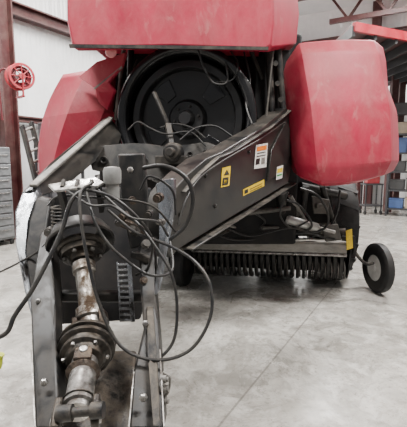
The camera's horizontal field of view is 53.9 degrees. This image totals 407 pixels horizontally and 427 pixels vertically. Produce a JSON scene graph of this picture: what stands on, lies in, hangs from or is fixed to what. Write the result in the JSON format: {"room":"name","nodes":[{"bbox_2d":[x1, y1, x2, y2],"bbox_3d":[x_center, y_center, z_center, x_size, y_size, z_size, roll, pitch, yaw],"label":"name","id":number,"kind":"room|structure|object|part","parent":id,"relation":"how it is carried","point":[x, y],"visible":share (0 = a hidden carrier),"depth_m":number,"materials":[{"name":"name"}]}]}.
{"room":"farm machinery workshop","nodes":[
{"label":"farm machinery workshop","id":0,"kind":"room"},
{"bbox_2d":[13,0,105,190],"bbox_3d":[-3.557,-2.928,8.070,0.200,6.700,19.000,4,9,30],"label":"wall","id":1,"kind":"structure","parent":0,"point":[47,53],"depth_m":8.25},
{"bbox_2d":[12,0,70,37],"bbox_3d":[-2.165,-4.120,9.840,0.220,0.240,13.700,4,9,30],"label":"steel beam","id":2,"kind":"structure","parent":1,"relation":"attached to","point":[21,12],"depth_m":7.92,"materials":[{"name":"red metal"}]},
{"bbox_2d":[0,205,406,426],"bbox_3d":[5.251,1.310,1.926,22.300,0.100,22.300,4,9,30],"label":"floor","id":3,"kind":"structure","parent":0,"point":[276,351],"depth_m":3.28,"materials":[{"name":"concrete"}]},
{"bbox_2d":[0,147,14,243],"bbox_3d":[-3.703,-0.301,7.114,0.438,1.740,0.443,4,9,30],"label":"tall cabinet","id":4,"kind":"object","parent":3,"relation":"on","point":[7,230],"visible":1,"depth_m":7.08,"materials":[{"name":"metal"}]},
{"bbox_3d":[-3.542,-0.973,6.930,0.020,0.190,0.400,4,9,30],"label":"drawer","id":5,"kind":"part","parent":4,"relation":"part of","materials":[{"name":"grey metal"}]},
{"bbox_3d":[-3.542,-0.755,6.958,0.020,0.190,0.400,4,9,30],"label":"drawer","id":6,"kind":"part","parent":4,"relation":"part of","materials":[{"name":"grey metal"}]},
{"bbox_3d":[-3.542,-0.537,6.987,0.020,0.190,0.400,4,9,30],"label":"drawer","id":7,"kind":"part","parent":4,"relation":"part of","materials":[{"name":"grey metal"}]},
{"bbox_3d":[-3.542,-0.319,7.016,0.020,0.190,0.400,4,9,30],"label":"drawer","id":8,"kind":"part","parent":4,"relation":"part of","materials":[{"name":"grey metal"}]},
{"bbox_3d":[-3.542,-0.100,7.045,0.020,0.190,0.400,4,9,30],"label":"drawer","id":9,"kind":"part","parent":4,"relation":"part of","materials":[{"name":"grey metal"}]},
{"bbox_3d":[-3.542,0.118,7.073,0.020,0.190,0.400,4,9,30],"label":"drawer","id":10,"kind":"part","parent":4,"relation":"part of","materials":[{"name":"grey metal"}]},
{"bbox_3d":[-3.542,0.336,7.102,0.020,0.190,0.400,4,9,30],"label":"drawer","id":11,"kind":"part","parent":4,"relation":"part of","materials":[{"name":"grey metal"}]},
{"bbox_2d":[0,0,22,240],"bbox_3d":[-3.628,-2.771,7.259,0.260,6.600,0.300,4,9,30],"label":"steel column","id":12,"kind":"structure","parent":3,"relation":"on","point":[9,126],"depth_m":7.35,"materials":[{"name":"red metal"}]},
{"bbox_2d":[0,62,34,119],"bbox_3d":[-3.110,-2.038,6.739,0.450,0.916,0.499,5,9,34],"label":"hose reel","id":13,"kind":"object","parent":12,"relation":"attached to","point":[25,75],"visible":1,"depth_m":6.61,"materials":[{"name":"red paint"}]},
{"bbox_3d":[-2.977,-2.113,6.596,0.021,0.344,0.078,-7,10,-43],"label":"bracket arm","id":14,"kind":"part","parent":13,"relation":"part of","materials":[{"name":"red paint"}]},
{"bbox_2d":[19,115,42,123],"bbox_3d":[-2.165,-2.137,10.101,0.140,0.120,13.700,4,9,30],"label":"steel beam","id":15,"kind":"structure","parent":12,"relation":"attached to","point":[22,119],"depth_m":7.86,"materials":[{"name":"red metal"}]},
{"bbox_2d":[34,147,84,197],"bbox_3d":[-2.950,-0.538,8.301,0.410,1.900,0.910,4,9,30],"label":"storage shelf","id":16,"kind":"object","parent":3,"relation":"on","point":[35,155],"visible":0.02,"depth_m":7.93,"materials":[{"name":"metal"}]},
{"bbox_3d":[-3.321,-0.501,8.021,0.050,1.900,0.050,4,9,30],"label":"post","id":17,"kind":"part","parent":16,"relation":"part of","materials":[{"name":"metal"}]},
{"bbox_2d":[37,123,41,135],"bbox_3d":[-3.083,-1.605,7.927,0.300,0.370,0.249,4,9,30],"label":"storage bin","id":18,"kind":"object","parent":16,"relation":"on","point":[39,124],"visible":0.13,"depth_m":7.87,"materials":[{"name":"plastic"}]},
{"bbox_2d":[0,0,398,426],"bbox_3d":[0.112,-1.001,4.784,3.912,3.739,7.453,0,8,0],"label":"hay baler","id":19,"kind":"object","parent":3,"relation":"on","point":[215,136],"visible":1,"depth_m":3.05,"materials":[{"name":"red paint"}]},
{"bbox_3d":[-1.687,-0.542,3.888,0.291,0.636,0.030,6,10,39],"label":"ladder rail","id":20,"kind":"part","parent":19,"relation":"part of","materials":[{"name":"grey metal"}]},
{"bbox_3d":[-0.865,0.169,1.974,0.132,0.625,0.511,-3,8,-19],"label":"drawbar plate","id":21,"kind":"part","parent":19,"relation":"part of","materials":[{"name":"metal"}]},
{"bbox_3d":[-1.719,-0.624,4.179,0.298,0.682,0.030,6,9,38],"label":"ladder rail","id":22,"kind":"part","parent":19,"relation":"part of","materials":[{"name":"grey metal"}]},
{"bbox_3d":[-0.790,0.210,1.940,0.136,0.555,0.463,-2,8,-18],"label":"drawbar plate","id":23,"kind":"part","parent":19,"relation":"part of","materials":[{"name":"black paint"}]},
{"bbox_3d":[-0.624,-0.066,1.777,0.020,0.113,0.093,0,8,2],"label":"holder leg","id":24,"kind":"part","parent":19,"relation":"part of","materials":[{"name":"black paint"}]},
{"bbox_3d":[-0.466,0.467,1.711,0.667,0.736,0.778,0,7,0],"label":"drawbar frame","id":25,"kind":"part","parent":19,"relation":"part of","materials":[{"name":"black paint"}]},
{"bbox_3d":[-0.462,-0.072,1.786,0.020,0.145,0.114,-1,8,-5],"label":"holder leg","id":26,"kind":"part","parent":19,"relation":"part of","materials":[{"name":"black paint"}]},
{"bbox_2d":[105,50,116,57],"bbox_3d":[-0.723,-1.265,3.137,0.090,0.090,0.050,0,7,0],"label":"marker lamp","id":27,"kind":"object","parent":19,"relation":"attached to","point":[110,53],"depth_m":3.12,"materials":[{"name":"plastic"}]},
{"bbox_3d":[-0.783,-1.186,3.803,0.188,0.461,0.246,0,7,0],"label":"panel","id":28,"kind":"part","parent":19,"relation":"part of","materials":[{"name":"black paint"}]},
{"bbox_3d":[-0.364,0.362,1.864,0.069,0.254,0.149,-2,8,-16],"label":"toothed plate","id":29,"kind":"part","parent":19,"relation":"part of","materials":[{"name":"metal"}]},
{"bbox_3d":[-0.338,-0.061,1.935,0.144,0.458,0.088,0,7,0],"label":"drawbar post","id":30,"kind":"part","parent":19,"relation":"part of","materials":[{"name":"black metal"}]},
{"bbox_3d":[-0.397,-0.663,3.524,0.192,0.190,0.014,1,8,11],"label":"raised plate","id":31,"kind":"part","parent":19,"relation":"part of","materials":[{"name":"black paint"}]},
{"bbox_3d":[-0.291,-0.710,3.071,0.091,0.458,0.243,-7,10,-43],"label":"brake lever","id":32,"kind":"part","parent":19,"relation":"part of","materials":[{"name":"grey metal"}]},
{"bbox_3d":[-0.186,0.089,1.901,0.093,0.499,0.339,0,7,0],"label":"drawbar plate","id":33,"kind":"part","parent":19,"relation":"part of","materials":[{"name":"metal"}]},
{"bbox_3d":[-0.333,-1.054,3.460,0.197,0.198,0.014,1,8,11],"label":"raised plate","id":34,"kind":"part","parent":19,"relation":"part of","materials":[{"name":"black paint"}]},
{"bbox_2d":[67,0,298,58],"bbox_3d":[-0.107,-2.119,4.324,1.910,1.401,2.772,0,7,0],"label":"hood","id":35,"kind":"object","parent":19,"relation":"attached to","point":[121,29],"depth_m":3.04,"materials":[{"name":"red paint"}]},
{"bbox_3d":[0.060,0.245,3.966,0.040,0.143,0.820,7,10,42],"label":"lift rod","id":36,"kind":"part","parent":19,"relation":"part of","materials":[{"name":"grey metal"}]},
{"bbox_3d":[0.070,-0.578,3.441,0.198,0.198,0.014,1,8,11],"label":"raised plate","id":37,"kind":"part","parent":19,"relation":"part of","materials":[{"name":"black paint"}]},
{"bbox_3d":[0.086,-1.020,3.380,0.199,0.198,0.014,1,8,11],"label":"raised plate","id":38,"kind":"part","parent":19,"relation":"part of","materials":[{"name":"black paint"}]},
{"bbox_3d":[0.630,-0.026,4.082,0.538,0.099,0.050,-1,8,-11],"label":"lift rod","id":39,"kind":"part","parent":19,"relation":"part of","materials":[{"name":"black metal"}]},
{"bbox_3d":[0.587,0.463,4.734,2.094,0.091,0.040,2,8,14],"label":"guard rod","id":40,"kind":"part","parent":19,"relation":"part of","materials":[{"name":"metal"}]},
{"bbox_3d":[0.624,-1.112,3.564,0.389,0.695,0.073,-3,8,-24],"label":"panel","id":41,"kind":"part","parent":19,"relation":"part of","materials":[{"name":"black metal"}]},
{"bbox_3d":[0.636,-0.530,3.363,0.018,0.487,0.527,4,9,30],"label":"gusset plate","id":42,"kind":"part","parent":19,"relation":"part of","materials":[{"name":"black paint"}]},
{"bbox_3d":[0.831,-0.004,4.236,0.090,0.537,0.478,2,8,13],"label":"lift rod","id":43,"kind":"part","parent":19,"relation":"part of","materials":[{"name":"black metal"}]},
{"bbox_3d":[1.019,0.134,4.304,0.876,0.042,0.036,-3,8,-20],"label":"lift rod","id":44,"kind":"part","parent":19,"relation":"part of","materials":[{"name":"black metal"}]},
{"bbox_3d":[1.050,0.013,4.288,0.471,0.461,0.044,-7,10,-43],"label":"lift rod","id":45,"kind":"part","parent":19,"relation":"part of","materials":[{"name":"metal"}]},
{"bbox_3d":[1.076,-0.052,4.330,0.071,0.529,0.265,0,7,0],"label":"lift rod","id":46,"kind":"part","parent":19,"relation":"part of","materials":[{"name":"metal"}]},
{"bbox_3d":[0.933,-0.041,4.549,1.089,0.551,0.130,0,7,0],"label":"lift frame","id":47,"kind":"part","parent":19,"relation":"part of","materials":[{"name":"metal"}]},
{"bbox_3d":[1.334,-0.249,4.456,0.684,0.222,0.090,-4,8,-27],"label":"lift rod","id":48,"kind":"part","parent":19,"relation":"part of","materials":[{"name":"black metal"}]},
{"bbox_3d":[1.385,-0.043,4.407,0.322,0.556,0.060,-5,9,-34],"label":"lift rod","id":49,"kind":"part","parent":19,"relation":"part of","materials":[{"name":"black metal"}]},
{"bbox_3d":[1.707,0.486,4.740,0.020,0.559,0.538,2,8,14],"label":"plate","id":50,"kind":"part","parent":19,"relation":"part of","materials":[{"name":"black paint"}]},
{"bbox_3d":[1.738,0.414,4.465,0.386,0.344,0.142,0,7,0],"label":"wheel arm","id":51,"kind":"part","parent":19,"relation":"part of","materials":[{"name":"black paint"}]},
{"bbox_2d":[336,22,406,211],"bbox_3d":[4.775,-1.848,10.130,4.099,4.020,5.242,0,8,0],"label":"mezzanine","id":52,"kind":"object","parent":3,"relation":"on","point":[393,42],"visible":0.35,"depth_m":8.94,"materials":[{"name":"red metal"}]},
{"bbox_3d":[4.900,-2.091,12.434,0.180,3.900,0.180,0,7,0],"label":"post","id":53,"kind":"part","parent":52,"relation":"part of","materials":[{"name":"red metal"}]},
{"bbox_3d":[5.450,-1.986,11.640,0.180,3.900,0.180,0,7,0],"label":"post","id":54,"kind":"part","parent":52,"relation":"part of","materials":[{"name":"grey metal"}]},
{"bbox_3d":[6.000,-2.078,12.334,0.180,3.900,0.180,0,7,0],"label":"post","id":55,"kind":"part","parent":52,"relation":"part of","materials":[{"name":"red metal"}]},
{"bbox_2d":[359,177,383,214],"bbox_3d":[4.750,-0.518,11.329,0.500,1.070,0.460,0,8,0],"label":"cart","id":56,"kind":"object","parent":3,"relation":"on","point":[375,181],"visible":0.88,"depth_m":11.17,"materials":[{"name":"metal"}]},
{"bbox_3d":[4.530,-0.481,11.506,0.030,0.750,0.030,0,7,0],"label":"leg","id":57,"kind":"part","parent":56,"relation":"part of","materials":[{"name":"metal"}]},
{"bbox_3d":[4.530,-0.436,11.169,0.030,0.750,0.030,0,7,0],"label":"leg","id":58,"kind":"part","parent":56,"relation":"part of","materials":[{"name":"metal"}]},
{"bbox_2d":[359,204,381,206],"bbox_3d":[4.750,-0.236,11.367,0.500,0.040,0.400,0,7,0],"label":"tray","id":59,"kind":"object","parent":56,"relation":"on","point":[365,205],"depth_m":11.17,"materials":[{"name":"metal"}]},
{"bbox_2d":[360,183,383,184],"bbox_3d":[4.750,-0.831,11.288,0.500,0.040,0.400,0,7,0],"label":"tray","id":60,"kind":"object","parent":56,"relation":"on","point":[360,183],"depth_m":11.18,"materials":[{"name":"metal"}]},
{"bbox_3d":[4.970,-0.481,11.506,0.030,0.750,0.030,0,7,0],"label":"leg","id":61,"kind":"part","parent":56,"relation":"part of","materials":[{"name":"metal"}]},
{"bbox_3d":[4.970,-0.436,11.169,0.030,0.750,0.030,0,7,0],"label":"leg","id":62,"kind":"part","parent":56,"relation":"part of","materials":[{"name":"metal"}]},
{"bbox_2d":[363,0,382,203],"bbox_3d":[5.658,-3.579,13.391,0.260,6.600,0.300,4,9,30],"label":"steel column","id":63,"kind":"structure","parent":3,"relation":"on","point":[377,21],"depth_m":13.08,"materials":[{"name":"red metal"}]},
{"bbox_2d":[384,112,406,215],"bbox_3d":[5.850,-1.298,10.621,1.710,2.800,0.560,4,9,30],"label":"storage shelf","id":64,"kind":"object","parent":3,"relation":"on","point":[388,190],"visible":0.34,"depth_m":10.85,"materials":[{"name":"metal"}]},
{"bbox_3d":[5.004,-1.323,10.814,0.050,2.800,0.050,4,9,30],"label":"post","id":65,"kind":"part","parent":64,"relation":"part of","materials":[{"name":"metal"}]},
{"bbox_3d":[5.259,-1.381,11.252,0.050,2.800,0.050,4,9,30],"label":"post","id":66,"kind":"part","parent":64,"relation":"part of","materials":[{"name":"metal"}]},
{"bbox_2d":[388,197,404,207],"bbox_3d":[5.330,-0.299,11.056,0.373,0.264,0.412,4,9,30],"label":"storage bin","id":67,"kind":"object","parent":64,"relation":"on","point":[394,202],"visible":1,"depth_m":10.90,"materials":[{"name":"plastic"}]},
{"bbox_2d":[390,179,405,189],"bbox_3d":[5.330,-0.801,10.989,0.373,0.275,0.412,4,9,30],"label":"storage bin","id":68,"kind":"object","parent":64,"relation":"on","point":[395,184],"visible":1,"depth_m":10.83,"materials":[{"name":"plastic"}]},
{"bbox_2d":[394,102,406,111],"bbox_3d":[5.330,-2.822,10.723,0.373,0.253,0.412,4,9,30],"label":"storage bin","id":69,"kind":"object","parent":64,"relation":"on","point":[400,107],"visible":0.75,"depth_m":10.56,"materials":[{"name":"plastic"}]},
{"bbox_2d":[394,161,406,170],"bbox_3d":[5.330,-1.300,10.924,0.373,0.281,0.412,4,9,30],"label":"storage bin","id":70,"kind":"object","parent":64,"relation":"on","point":[401,166],"visible":0.51,"depth_m":10.73,"materials":[{"name":"plastic"}]},
{"bbox_2d":[398,122,406,132],"bbox_3d":[5.330,-2.300,10.792,0.373,0.300,0.412,4,9,30],"label":"storage bin","id":71,"kind":"object","parent":64,"relation":"on","point":[402,126],"visible":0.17,"depth_m":10.60,"materials":[{"name":"plastic"}]},
{"bbox_2d":[399,137,406,151],"bbox_3d":[5.330,-1.851,10.851,0.373,0.393,0.412,4,9,30],"label":"storage bin","id":72,"kind":"object","parent":64,"relation":"on","point":[402,141],"visible":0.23,"depth_m":10.64,"materials":[{"name":"plastic"}]},
{"bbox_3d":[9.295,-3.304,11.309,0.375,6.600,0.390,0,7,0],"label":"steel column","id":73,"kind":"structure","parent":3,"relation":"on","visible":0},
{"bbox_2d":[302,26,406,42],"bbox_3d":[9.061,-5.560,11.207,17.800,0.340,0.200,4,9,30],"label":"roof beam","id":74,"kind":"structure","parent":73,"relation":"attached to","point":[402,28],"depth_m":13.78,"materials":[{"name":"red metal"}]},
{"bbox_2d":[298,0,383,15],"bbox_3d":[4.720,-5.691,3.002,19.200,0.100,19.200,4,9,30],"label":"ceiling","id":75,"kind":"structure","parent":0,"point":[306,7],"depth_m":13.50,"materials":[{"name":"white metal"}]},
{"bbox_2d":[329,0,406,24],"bbox_3d":[9.660,-5.924,9.180,13.256,0.890,0.120,4,9,30],"label":"roof truss","id":76,"kind":"object","parent":75,"relation":"attached to","point":[390,11],"visible":1,"depth_m":11.93,"materials":[{"name":"red metal"}]},
{"bbox_2d":[297,0,406,205],"bbox_3d":[9.470,-3.393,11.603,19.200,6.700,0.200,4,9,30],"label":"wall","id":77,"kind":"structure","parent":0,"point":[313,26],"depth_m":13.83,"materials":[{"name":"white metal"}]}
]}

